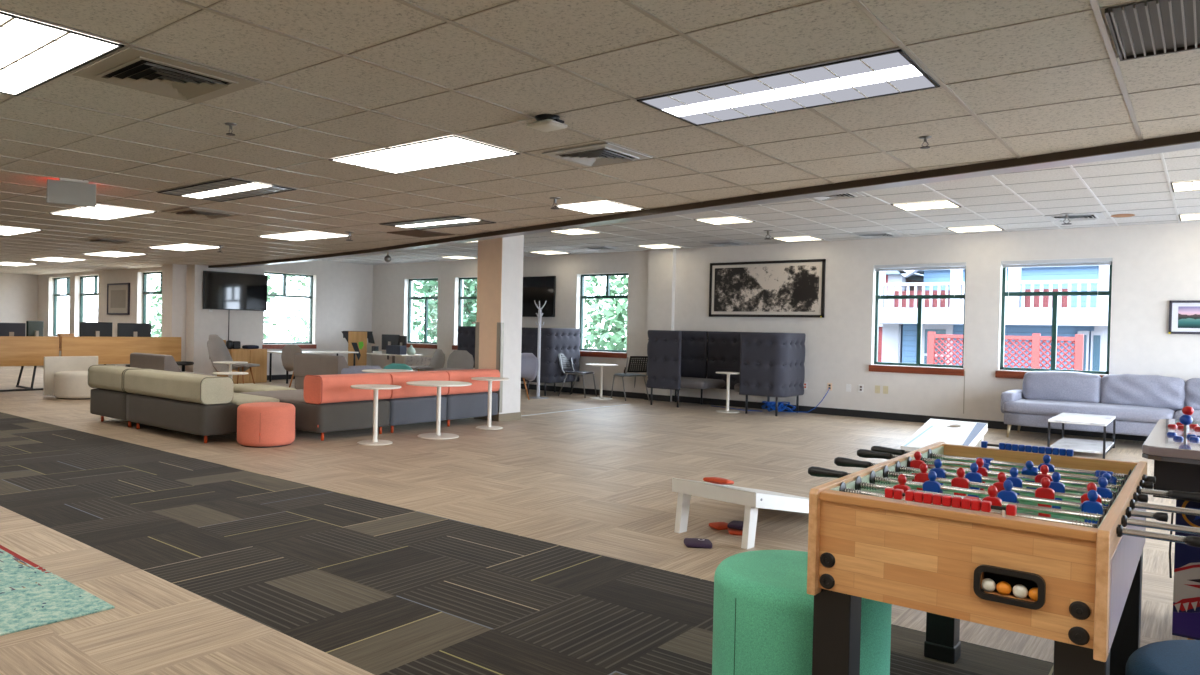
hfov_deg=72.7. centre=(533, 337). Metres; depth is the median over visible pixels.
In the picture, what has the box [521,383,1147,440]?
baseboard
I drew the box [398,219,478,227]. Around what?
diffuser
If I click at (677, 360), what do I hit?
booth seat
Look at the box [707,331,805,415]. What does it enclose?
booth seat
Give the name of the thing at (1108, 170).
ceiling
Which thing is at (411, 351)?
vase
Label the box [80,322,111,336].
monitor
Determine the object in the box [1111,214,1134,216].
ceiling stain
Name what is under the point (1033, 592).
ball
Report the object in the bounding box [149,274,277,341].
tree
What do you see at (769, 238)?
sprinkler head
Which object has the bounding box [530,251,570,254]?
recessed light
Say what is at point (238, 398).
seat cushion
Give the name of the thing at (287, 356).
shell chair
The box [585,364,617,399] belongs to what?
side table
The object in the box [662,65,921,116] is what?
diffuser
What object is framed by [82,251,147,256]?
recessed light
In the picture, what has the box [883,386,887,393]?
wall outlet
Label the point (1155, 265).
wall
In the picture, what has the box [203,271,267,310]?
television
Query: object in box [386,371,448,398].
cushion
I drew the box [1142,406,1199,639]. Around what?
table
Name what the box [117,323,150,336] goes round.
monitor
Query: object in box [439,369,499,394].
cushion
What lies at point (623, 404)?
tape
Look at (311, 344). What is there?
window
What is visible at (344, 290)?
wall
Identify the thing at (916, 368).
window
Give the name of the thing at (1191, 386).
cushion
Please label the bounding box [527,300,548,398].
coat stand
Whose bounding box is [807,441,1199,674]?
foosball table
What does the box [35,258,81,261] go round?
diffuser
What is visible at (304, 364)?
sofa
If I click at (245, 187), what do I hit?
diffuser
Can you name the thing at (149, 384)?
cushion
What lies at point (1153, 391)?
cushion
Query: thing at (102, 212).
recessed light
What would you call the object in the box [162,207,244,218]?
ceiling vent
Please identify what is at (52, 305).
window
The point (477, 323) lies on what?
trim
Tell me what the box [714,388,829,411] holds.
cable
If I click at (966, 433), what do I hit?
board
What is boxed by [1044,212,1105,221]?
ceiling vent
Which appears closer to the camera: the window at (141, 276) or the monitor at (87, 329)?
the monitor at (87, 329)
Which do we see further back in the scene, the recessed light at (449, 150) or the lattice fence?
the lattice fence
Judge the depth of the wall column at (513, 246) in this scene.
11.33 m
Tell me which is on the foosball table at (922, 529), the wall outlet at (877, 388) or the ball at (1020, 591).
the ball at (1020, 591)
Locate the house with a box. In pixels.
[878,268,923,362]
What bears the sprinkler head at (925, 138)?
attached to the ceiling at (450, 56)
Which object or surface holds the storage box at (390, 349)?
on the desk at (392, 355)
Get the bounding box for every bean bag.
[684,538,711,547]
[703,477,733,484]
[709,522,727,529]
[727,520,743,529]
[728,528,742,535]
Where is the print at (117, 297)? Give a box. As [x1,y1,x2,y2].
[110,290,125,307]
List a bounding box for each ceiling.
[0,0,1199,274]
[324,148,1199,264]
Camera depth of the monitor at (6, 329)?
14.54 m
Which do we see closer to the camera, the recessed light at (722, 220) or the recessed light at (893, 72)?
the recessed light at (893, 72)
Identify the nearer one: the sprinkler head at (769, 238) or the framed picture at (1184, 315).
the framed picture at (1184, 315)
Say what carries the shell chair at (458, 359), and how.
on the floor
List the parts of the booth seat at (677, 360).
leg, leg, leg, seat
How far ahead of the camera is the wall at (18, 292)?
22.02 m
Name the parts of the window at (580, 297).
sill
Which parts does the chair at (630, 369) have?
frame, leg, seat, backrest, leg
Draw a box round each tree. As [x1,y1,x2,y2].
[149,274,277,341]
[283,275,308,341]
[412,279,476,341]
[412,281,476,341]
[463,279,476,315]
[584,276,627,349]
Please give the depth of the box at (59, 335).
15.02 m
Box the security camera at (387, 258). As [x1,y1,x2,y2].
[384,252,390,261]
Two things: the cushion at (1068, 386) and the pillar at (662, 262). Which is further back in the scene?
the pillar at (662, 262)
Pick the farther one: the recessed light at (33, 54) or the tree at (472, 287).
the tree at (472, 287)
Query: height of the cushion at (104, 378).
0.275 m
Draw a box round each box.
[57,333,73,348]
[232,341,240,348]
[372,346,378,352]
[386,345,405,354]
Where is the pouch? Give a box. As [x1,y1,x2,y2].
[242,345,258,348]
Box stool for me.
[176,361,193,371]
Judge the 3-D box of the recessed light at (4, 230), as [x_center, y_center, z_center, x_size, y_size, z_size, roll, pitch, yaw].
[-7.152,-1.435,10.887,1.256,0.006,0.616,2,1,40]
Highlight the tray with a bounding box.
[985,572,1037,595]
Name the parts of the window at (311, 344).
sill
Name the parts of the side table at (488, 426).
plate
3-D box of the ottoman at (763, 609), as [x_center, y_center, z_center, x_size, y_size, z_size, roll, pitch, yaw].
[0.902,1.032,2.758,0.570,0.506,0.570,2,1,40]
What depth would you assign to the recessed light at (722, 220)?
10.84 m
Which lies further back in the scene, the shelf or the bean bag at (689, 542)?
the shelf
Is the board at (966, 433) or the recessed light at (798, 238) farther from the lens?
the recessed light at (798, 238)
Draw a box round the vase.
[407,345,415,354]
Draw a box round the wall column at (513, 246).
[499,235,523,413]
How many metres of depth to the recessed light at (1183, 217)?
9.70 m
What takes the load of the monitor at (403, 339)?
on the desk at (392, 355)
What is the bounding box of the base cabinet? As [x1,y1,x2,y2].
[217,348,266,383]
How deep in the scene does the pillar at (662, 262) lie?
14.93 m
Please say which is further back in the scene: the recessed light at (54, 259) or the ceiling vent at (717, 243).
the recessed light at (54, 259)
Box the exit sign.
[46,178,95,206]
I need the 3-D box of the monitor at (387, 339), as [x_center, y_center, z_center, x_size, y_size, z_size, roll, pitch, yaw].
[-3.328,0.151,18.836,0.520,0.440,0.160,2,1,32]
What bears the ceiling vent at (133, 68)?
in the ceiling at (450, 56)
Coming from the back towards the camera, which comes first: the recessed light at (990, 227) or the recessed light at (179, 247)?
the recessed light at (179, 247)
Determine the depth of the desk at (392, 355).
18.57 m
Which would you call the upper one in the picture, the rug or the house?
the house
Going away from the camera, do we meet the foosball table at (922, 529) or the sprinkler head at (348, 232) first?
the foosball table at (922, 529)
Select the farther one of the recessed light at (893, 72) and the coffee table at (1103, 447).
the coffee table at (1103, 447)
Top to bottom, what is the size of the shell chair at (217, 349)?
1.040 m
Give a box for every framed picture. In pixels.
[107,283,129,314]
[709,259,825,317]
[1169,300,1199,333]
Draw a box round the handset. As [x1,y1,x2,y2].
[226,340,232,348]
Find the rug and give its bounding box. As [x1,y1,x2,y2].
[0,545,114,635]
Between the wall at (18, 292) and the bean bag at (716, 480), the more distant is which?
the wall at (18, 292)
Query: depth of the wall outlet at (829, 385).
13.04 m
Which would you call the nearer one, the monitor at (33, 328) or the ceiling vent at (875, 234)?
the ceiling vent at (875, 234)
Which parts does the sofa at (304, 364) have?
seat, backrest, armrest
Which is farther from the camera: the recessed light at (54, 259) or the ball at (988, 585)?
the recessed light at (54, 259)
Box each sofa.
[88,365,279,442]
[130,353,208,374]
[242,369,499,440]
[293,353,381,388]
[1001,371,1199,436]
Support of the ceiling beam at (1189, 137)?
attached to the wall at (196, 316)
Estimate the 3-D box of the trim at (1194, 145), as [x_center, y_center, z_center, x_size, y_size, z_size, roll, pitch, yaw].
[-0.644,-1.439,10.155,0.671,0.376,19.683,1,1,-40]
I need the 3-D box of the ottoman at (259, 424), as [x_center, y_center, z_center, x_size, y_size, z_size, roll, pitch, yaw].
[-2.844,0.920,8.646,0.590,0.431,0.590,2,1,40]
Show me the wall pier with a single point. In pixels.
(173, 324)
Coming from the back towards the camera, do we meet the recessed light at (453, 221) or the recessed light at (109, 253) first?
the recessed light at (109, 253)
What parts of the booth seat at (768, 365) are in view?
seat, leg, leg, leg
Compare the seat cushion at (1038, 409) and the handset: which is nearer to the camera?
the seat cushion at (1038, 409)
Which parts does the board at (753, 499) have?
leg, frame, leg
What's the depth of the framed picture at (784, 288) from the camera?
13.68 m
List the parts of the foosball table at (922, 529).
handle, leg, handle, handle, panel, handle, leg, score rail, panel, rod, rod, score rail, rod, rod, rod, rod, panel, rod, rod, leg, panel, leg, shark print panel, handle, handle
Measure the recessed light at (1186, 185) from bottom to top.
0.006 m
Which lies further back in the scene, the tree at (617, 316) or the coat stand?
the tree at (617, 316)
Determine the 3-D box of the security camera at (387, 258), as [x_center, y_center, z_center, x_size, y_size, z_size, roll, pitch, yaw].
[-2.240,-1.234,12.491,0.108,0.155,0.108,2,1,40]
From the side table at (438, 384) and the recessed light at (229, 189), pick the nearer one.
the recessed light at (229, 189)
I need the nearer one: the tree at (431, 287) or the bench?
the bench
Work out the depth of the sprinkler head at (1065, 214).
9.66 m
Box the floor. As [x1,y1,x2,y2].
[0,366,1186,674]
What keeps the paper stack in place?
on the desk at (392, 355)
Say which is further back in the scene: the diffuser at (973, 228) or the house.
the house
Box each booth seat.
[521,327,579,395]
[646,330,725,406]
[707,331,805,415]
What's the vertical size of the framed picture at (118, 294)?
0.740 m
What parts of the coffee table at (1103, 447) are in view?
leg, leg, leg, leg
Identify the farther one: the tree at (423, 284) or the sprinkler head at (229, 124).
the tree at (423, 284)
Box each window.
[48,276,69,336]
[74,274,97,336]
[137,270,161,323]
[262,271,316,348]
[403,277,437,348]
[452,277,476,349]
[576,272,627,357]
[869,262,966,375]
[995,257,1112,378]
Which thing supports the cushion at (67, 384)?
on the lounge seat at (65, 377)
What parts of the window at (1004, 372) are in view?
sill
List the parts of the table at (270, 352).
leg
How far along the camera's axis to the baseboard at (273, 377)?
18.40 m
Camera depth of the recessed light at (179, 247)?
12.84 m
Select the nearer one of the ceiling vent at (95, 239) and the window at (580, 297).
the ceiling vent at (95, 239)
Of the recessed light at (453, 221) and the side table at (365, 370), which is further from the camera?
the side table at (365, 370)
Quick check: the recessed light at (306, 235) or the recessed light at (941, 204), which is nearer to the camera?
the recessed light at (941, 204)
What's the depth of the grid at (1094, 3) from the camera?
4.66 m
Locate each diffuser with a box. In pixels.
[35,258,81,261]
[184,183,269,197]
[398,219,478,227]
[533,251,565,253]
[641,245,677,248]
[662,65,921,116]
[948,226,1000,231]
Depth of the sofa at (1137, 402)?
10.14 m
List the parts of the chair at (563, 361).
leg, backrest, frame, seat, leg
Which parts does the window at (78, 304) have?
frame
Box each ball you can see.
[982,578,995,591]
[996,581,1010,594]
[1013,584,1027,597]
[1029,587,1037,600]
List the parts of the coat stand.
plate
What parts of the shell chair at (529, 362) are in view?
leg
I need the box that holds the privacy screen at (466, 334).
[457,326,475,367]
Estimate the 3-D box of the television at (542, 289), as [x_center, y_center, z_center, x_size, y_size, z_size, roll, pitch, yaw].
[-0.028,-0.853,16.997,1.240,0.840,0.083,2,1,40]
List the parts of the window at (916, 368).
sill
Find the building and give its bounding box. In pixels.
[879,262,1109,370]
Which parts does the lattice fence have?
post, fence rail, post, post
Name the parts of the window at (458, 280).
frame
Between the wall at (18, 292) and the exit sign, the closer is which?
the exit sign
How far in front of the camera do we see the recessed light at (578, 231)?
12.45 m
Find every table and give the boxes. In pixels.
[213,361,247,371]
[213,372,248,378]
[267,351,358,383]
[350,384,400,445]
[362,369,413,372]
[406,381,471,438]
[471,377,508,429]
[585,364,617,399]
[716,372,739,412]
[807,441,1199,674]
[1047,412,1115,458]
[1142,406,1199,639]
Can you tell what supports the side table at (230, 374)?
on the floor
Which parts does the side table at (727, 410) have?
plate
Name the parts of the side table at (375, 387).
plate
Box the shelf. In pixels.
[1050,438,1113,453]
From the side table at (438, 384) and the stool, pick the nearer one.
the side table at (438, 384)
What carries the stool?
on the floor
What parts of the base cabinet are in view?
door, door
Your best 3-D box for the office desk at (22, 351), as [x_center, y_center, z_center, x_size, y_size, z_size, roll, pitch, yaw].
[-9.691,0.448,13.998,0.812,0.960,2.480,2,1,40]
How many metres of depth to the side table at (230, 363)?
13.29 m
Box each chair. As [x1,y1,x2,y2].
[207,335,259,383]
[281,344,301,386]
[383,363,411,369]
[409,349,444,370]
[434,350,473,370]
[521,353,538,399]
[558,353,596,397]
[611,356,649,400]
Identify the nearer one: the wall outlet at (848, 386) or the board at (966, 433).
the board at (966, 433)
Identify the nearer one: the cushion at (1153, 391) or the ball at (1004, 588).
the ball at (1004, 588)
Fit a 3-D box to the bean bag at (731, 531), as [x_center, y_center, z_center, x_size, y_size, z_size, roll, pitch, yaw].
[1.347,1.252,5.251,0.175,0.042,0.168,1,1,10]
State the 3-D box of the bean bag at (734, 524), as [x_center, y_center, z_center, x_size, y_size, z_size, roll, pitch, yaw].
[1.348,1.216,5.250,0.169,0.042,0.162,2,1,28]
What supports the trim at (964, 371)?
attached to the wall at (1155, 265)
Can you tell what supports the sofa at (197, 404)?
on the floor
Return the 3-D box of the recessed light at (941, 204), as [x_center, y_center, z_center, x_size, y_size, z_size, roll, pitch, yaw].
[4.478,-1.500,9.247,0.601,0.006,0.601,2,1,40]
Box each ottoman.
[237,402,294,447]
[712,550,891,674]
[1125,640,1199,674]
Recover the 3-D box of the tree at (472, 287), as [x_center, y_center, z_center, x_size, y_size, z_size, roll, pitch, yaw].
[-0.350,-0.375,22.737,3.999,4.802,4.921,2,1,40]
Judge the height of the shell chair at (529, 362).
0.856 m
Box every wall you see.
[0,273,37,322]
[37,265,207,373]
[206,260,372,375]
[371,222,1199,421]
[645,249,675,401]
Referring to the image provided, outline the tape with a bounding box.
[521,404,628,415]
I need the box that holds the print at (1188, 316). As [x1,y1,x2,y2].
[1178,306,1199,327]
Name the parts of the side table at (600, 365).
plate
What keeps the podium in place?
on the floor
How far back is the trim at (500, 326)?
11.16 m
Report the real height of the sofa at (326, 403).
0.722 m
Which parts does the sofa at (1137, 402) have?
leg, armrest, frame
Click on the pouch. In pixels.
(243, 346)
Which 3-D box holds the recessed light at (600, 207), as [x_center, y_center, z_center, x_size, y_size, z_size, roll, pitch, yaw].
[0.630,-1.234,7.727,0.616,0.006,0.616,2,1,40]
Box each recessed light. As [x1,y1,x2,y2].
[0,11,123,95]
[0,226,42,235]
[0,262,36,265]
[30,257,86,261]
[49,204,156,219]
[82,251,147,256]
[147,244,223,250]
[157,178,296,201]
[257,231,347,240]
[328,135,519,173]
[380,216,495,229]
[442,256,476,258]
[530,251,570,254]
[550,228,601,234]
[554,201,643,213]
[637,49,939,125]
[639,244,682,248]
[694,216,754,224]
[772,236,822,241]
[891,200,960,210]
[946,225,1002,232]
[1171,180,1199,191]
[1179,213,1199,220]
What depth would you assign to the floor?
4.94 m
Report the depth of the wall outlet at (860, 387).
12.73 m
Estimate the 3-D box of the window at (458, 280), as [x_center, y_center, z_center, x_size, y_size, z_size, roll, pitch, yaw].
[-1.291,-0.534,18.204,1.250,1.651,0.225,2,1,40]
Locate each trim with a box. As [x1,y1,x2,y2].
[0,0,1199,274]
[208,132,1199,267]
[217,142,1199,268]
[332,153,1179,264]
[475,322,479,368]
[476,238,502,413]
[496,323,503,412]
[963,371,964,413]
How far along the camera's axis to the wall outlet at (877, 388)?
12.56 m
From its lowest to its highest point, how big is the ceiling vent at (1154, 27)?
0.014 m
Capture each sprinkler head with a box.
[225,122,236,135]
[346,231,353,240]
[550,197,560,208]
[763,230,772,239]
[919,136,931,148]
[1060,213,1073,224]
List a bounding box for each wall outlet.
[827,383,831,390]
[846,384,850,391]
[858,384,863,391]
[875,385,879,392]
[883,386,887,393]
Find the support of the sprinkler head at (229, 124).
attached to the ceiling at (450, 56)
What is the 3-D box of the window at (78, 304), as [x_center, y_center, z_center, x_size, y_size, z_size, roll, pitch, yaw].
[-11.140,-0.770,20.390,1.422,1.582,0.190,2,1,40]
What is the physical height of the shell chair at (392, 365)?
0.558 m
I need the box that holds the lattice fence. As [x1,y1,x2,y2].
[927,332,1083,369]
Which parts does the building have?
porch post, pane, pane, porch post, balcony rail, porch post, pane, pane, porch post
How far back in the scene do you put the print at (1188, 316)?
10.15 m
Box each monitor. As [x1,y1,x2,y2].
[0,323,25,335]
[26,321,42,335]
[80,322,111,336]
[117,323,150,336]
[382,334,399,349]
[399,336,406,350]
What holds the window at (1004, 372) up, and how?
in the wall at (1155, 265)
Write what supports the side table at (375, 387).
on the floor
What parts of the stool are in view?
seat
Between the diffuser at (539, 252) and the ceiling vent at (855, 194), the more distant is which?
the diffuser at (539, 252)
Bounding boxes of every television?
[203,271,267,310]
[522,276,555,316]
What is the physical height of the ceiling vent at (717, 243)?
0.026 m
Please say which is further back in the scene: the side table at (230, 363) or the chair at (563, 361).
the chair at (563, 361)
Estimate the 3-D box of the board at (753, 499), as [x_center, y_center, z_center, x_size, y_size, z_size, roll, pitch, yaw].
[1.536,1.093,5.468,1.220,0.345,0.618,1,1,-44]
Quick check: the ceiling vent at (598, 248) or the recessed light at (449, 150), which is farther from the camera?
the ceiling vent at (598, 248)
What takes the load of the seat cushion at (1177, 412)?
on the sofa at (1137, 402)
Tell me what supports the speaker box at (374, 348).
on the desk at (392, 355)
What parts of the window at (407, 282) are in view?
sill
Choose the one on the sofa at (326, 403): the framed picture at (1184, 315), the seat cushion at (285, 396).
the seat cushion at (285, 396)
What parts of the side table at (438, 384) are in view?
plate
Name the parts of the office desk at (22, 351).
floor rail, leg frame, panel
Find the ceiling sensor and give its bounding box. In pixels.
[527,114,566,131]
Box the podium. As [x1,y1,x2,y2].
[341,331,374,365]
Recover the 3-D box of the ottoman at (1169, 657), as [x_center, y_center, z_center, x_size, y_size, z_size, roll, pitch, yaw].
[1.764,1.060,1.935,0.580,0.506,0.580,2,1,40]
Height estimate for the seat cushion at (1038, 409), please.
0.186 m
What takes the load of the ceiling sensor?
attached to the ceiling at (450, 56)
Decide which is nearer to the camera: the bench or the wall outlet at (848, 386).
the bench
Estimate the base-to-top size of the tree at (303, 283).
5.609 m
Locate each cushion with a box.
[54,371,94,397]
[89,365,136,391]
[124,369,232,403]
[230,392,279,404]
[242,389,305,402]
[303,373,391,403]
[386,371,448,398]
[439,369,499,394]
[1003,399,1174,422]
[1022,371,1100,402]
[1100,374,1184,410]
[1174,409,1199,420]
[1184,378,1199,409]
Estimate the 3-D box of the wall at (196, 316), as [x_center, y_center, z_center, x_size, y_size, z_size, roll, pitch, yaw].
[-10.266,-0.599,19.719,8.650,2.890,0.280,2,1,40]
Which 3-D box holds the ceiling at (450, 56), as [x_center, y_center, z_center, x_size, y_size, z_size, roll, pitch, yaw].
[-7.226,-1.428,8.656,27.850,0.020,13.420,2,1,40]
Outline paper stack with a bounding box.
[373,351,385,353]
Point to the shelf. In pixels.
(1079, 445)
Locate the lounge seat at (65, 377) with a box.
[43,356,97,399]
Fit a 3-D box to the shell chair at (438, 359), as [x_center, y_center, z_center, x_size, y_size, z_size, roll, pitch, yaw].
[-2.256,0.644,16.876,0.665,0.814,0.597,1,1,-30]
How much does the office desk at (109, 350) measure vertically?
0.960 m
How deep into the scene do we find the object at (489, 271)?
11.29 m
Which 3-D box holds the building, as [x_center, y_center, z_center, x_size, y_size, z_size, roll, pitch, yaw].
[13.731,-0.670,23.061,6.100,5.950,7.400,2,1,40]
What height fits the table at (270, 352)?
0.660 m
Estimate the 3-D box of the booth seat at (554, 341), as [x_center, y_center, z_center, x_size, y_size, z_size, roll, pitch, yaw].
[0.042,0.454,16.230,1.532,1.300,1.045,2,1,40]
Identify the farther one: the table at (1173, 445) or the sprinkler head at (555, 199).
the sprinkler head at (555, 199)
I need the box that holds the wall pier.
[161,264,186,370]
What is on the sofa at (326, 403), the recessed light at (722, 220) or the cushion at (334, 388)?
the cushion at (334, 388)
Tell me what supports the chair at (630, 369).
on the floor
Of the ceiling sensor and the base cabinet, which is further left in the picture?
the base cabinet
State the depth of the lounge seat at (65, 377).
13.26 m
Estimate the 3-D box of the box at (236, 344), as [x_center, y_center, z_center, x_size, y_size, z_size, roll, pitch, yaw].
[-6.313,0.157,17.185,0.180,0.160,0.160,2,1,40]
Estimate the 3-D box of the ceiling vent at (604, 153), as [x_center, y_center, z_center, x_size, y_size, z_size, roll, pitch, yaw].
[0.427,-1.200,5.402,0.526,0.026,0.526,2,1,40]
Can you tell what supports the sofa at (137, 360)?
on the floor
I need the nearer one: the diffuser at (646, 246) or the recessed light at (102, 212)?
the recessed light at (102, 212)
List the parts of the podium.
panel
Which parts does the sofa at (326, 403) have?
seat, seat, seat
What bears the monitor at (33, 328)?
on the office desk at (22, 351)
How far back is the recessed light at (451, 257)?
17.55 m
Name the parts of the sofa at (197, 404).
seat, seat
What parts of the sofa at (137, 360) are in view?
backrest, seat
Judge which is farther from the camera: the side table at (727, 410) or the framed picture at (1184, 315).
the side table at (727, 410)
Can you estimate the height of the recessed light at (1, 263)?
0.006 m
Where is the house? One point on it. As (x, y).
(891, 276)
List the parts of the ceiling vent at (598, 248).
frame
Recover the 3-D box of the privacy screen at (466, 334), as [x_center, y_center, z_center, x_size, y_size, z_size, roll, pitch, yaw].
[-1.215,0.421,16.707,0.950,1.300,0.070,2,1,40]
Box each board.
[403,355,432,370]
[672,478,808,548]
[900,419,987,451]
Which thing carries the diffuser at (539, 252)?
attached to the recessed light at (538, 252)
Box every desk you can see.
[0,336,58,391]
[59,337,180,363]
[366,353,421,362]
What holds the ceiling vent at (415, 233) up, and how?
in the ceiling at (450, 56)
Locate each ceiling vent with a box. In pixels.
[72,47,260,103]
[79,237,139,243]
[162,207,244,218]
[387,230,454,237]
[542,143,652,166]
[579,246,622,250]
[701,241,745,245]
[810,192,865,200]
[850,232,901,237]
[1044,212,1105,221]
[1105,0,1199,60]
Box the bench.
[233,383,296,392]
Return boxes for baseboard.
[267,374,294,379]
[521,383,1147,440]
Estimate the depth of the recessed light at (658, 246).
14.36 m
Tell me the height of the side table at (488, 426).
0.640 m
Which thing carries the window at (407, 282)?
in the wall at (1155, 265)
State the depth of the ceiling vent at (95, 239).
11.89 m
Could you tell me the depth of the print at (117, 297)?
19.09 m
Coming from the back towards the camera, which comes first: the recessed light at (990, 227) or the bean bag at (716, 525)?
the recessed light at (990, 227)

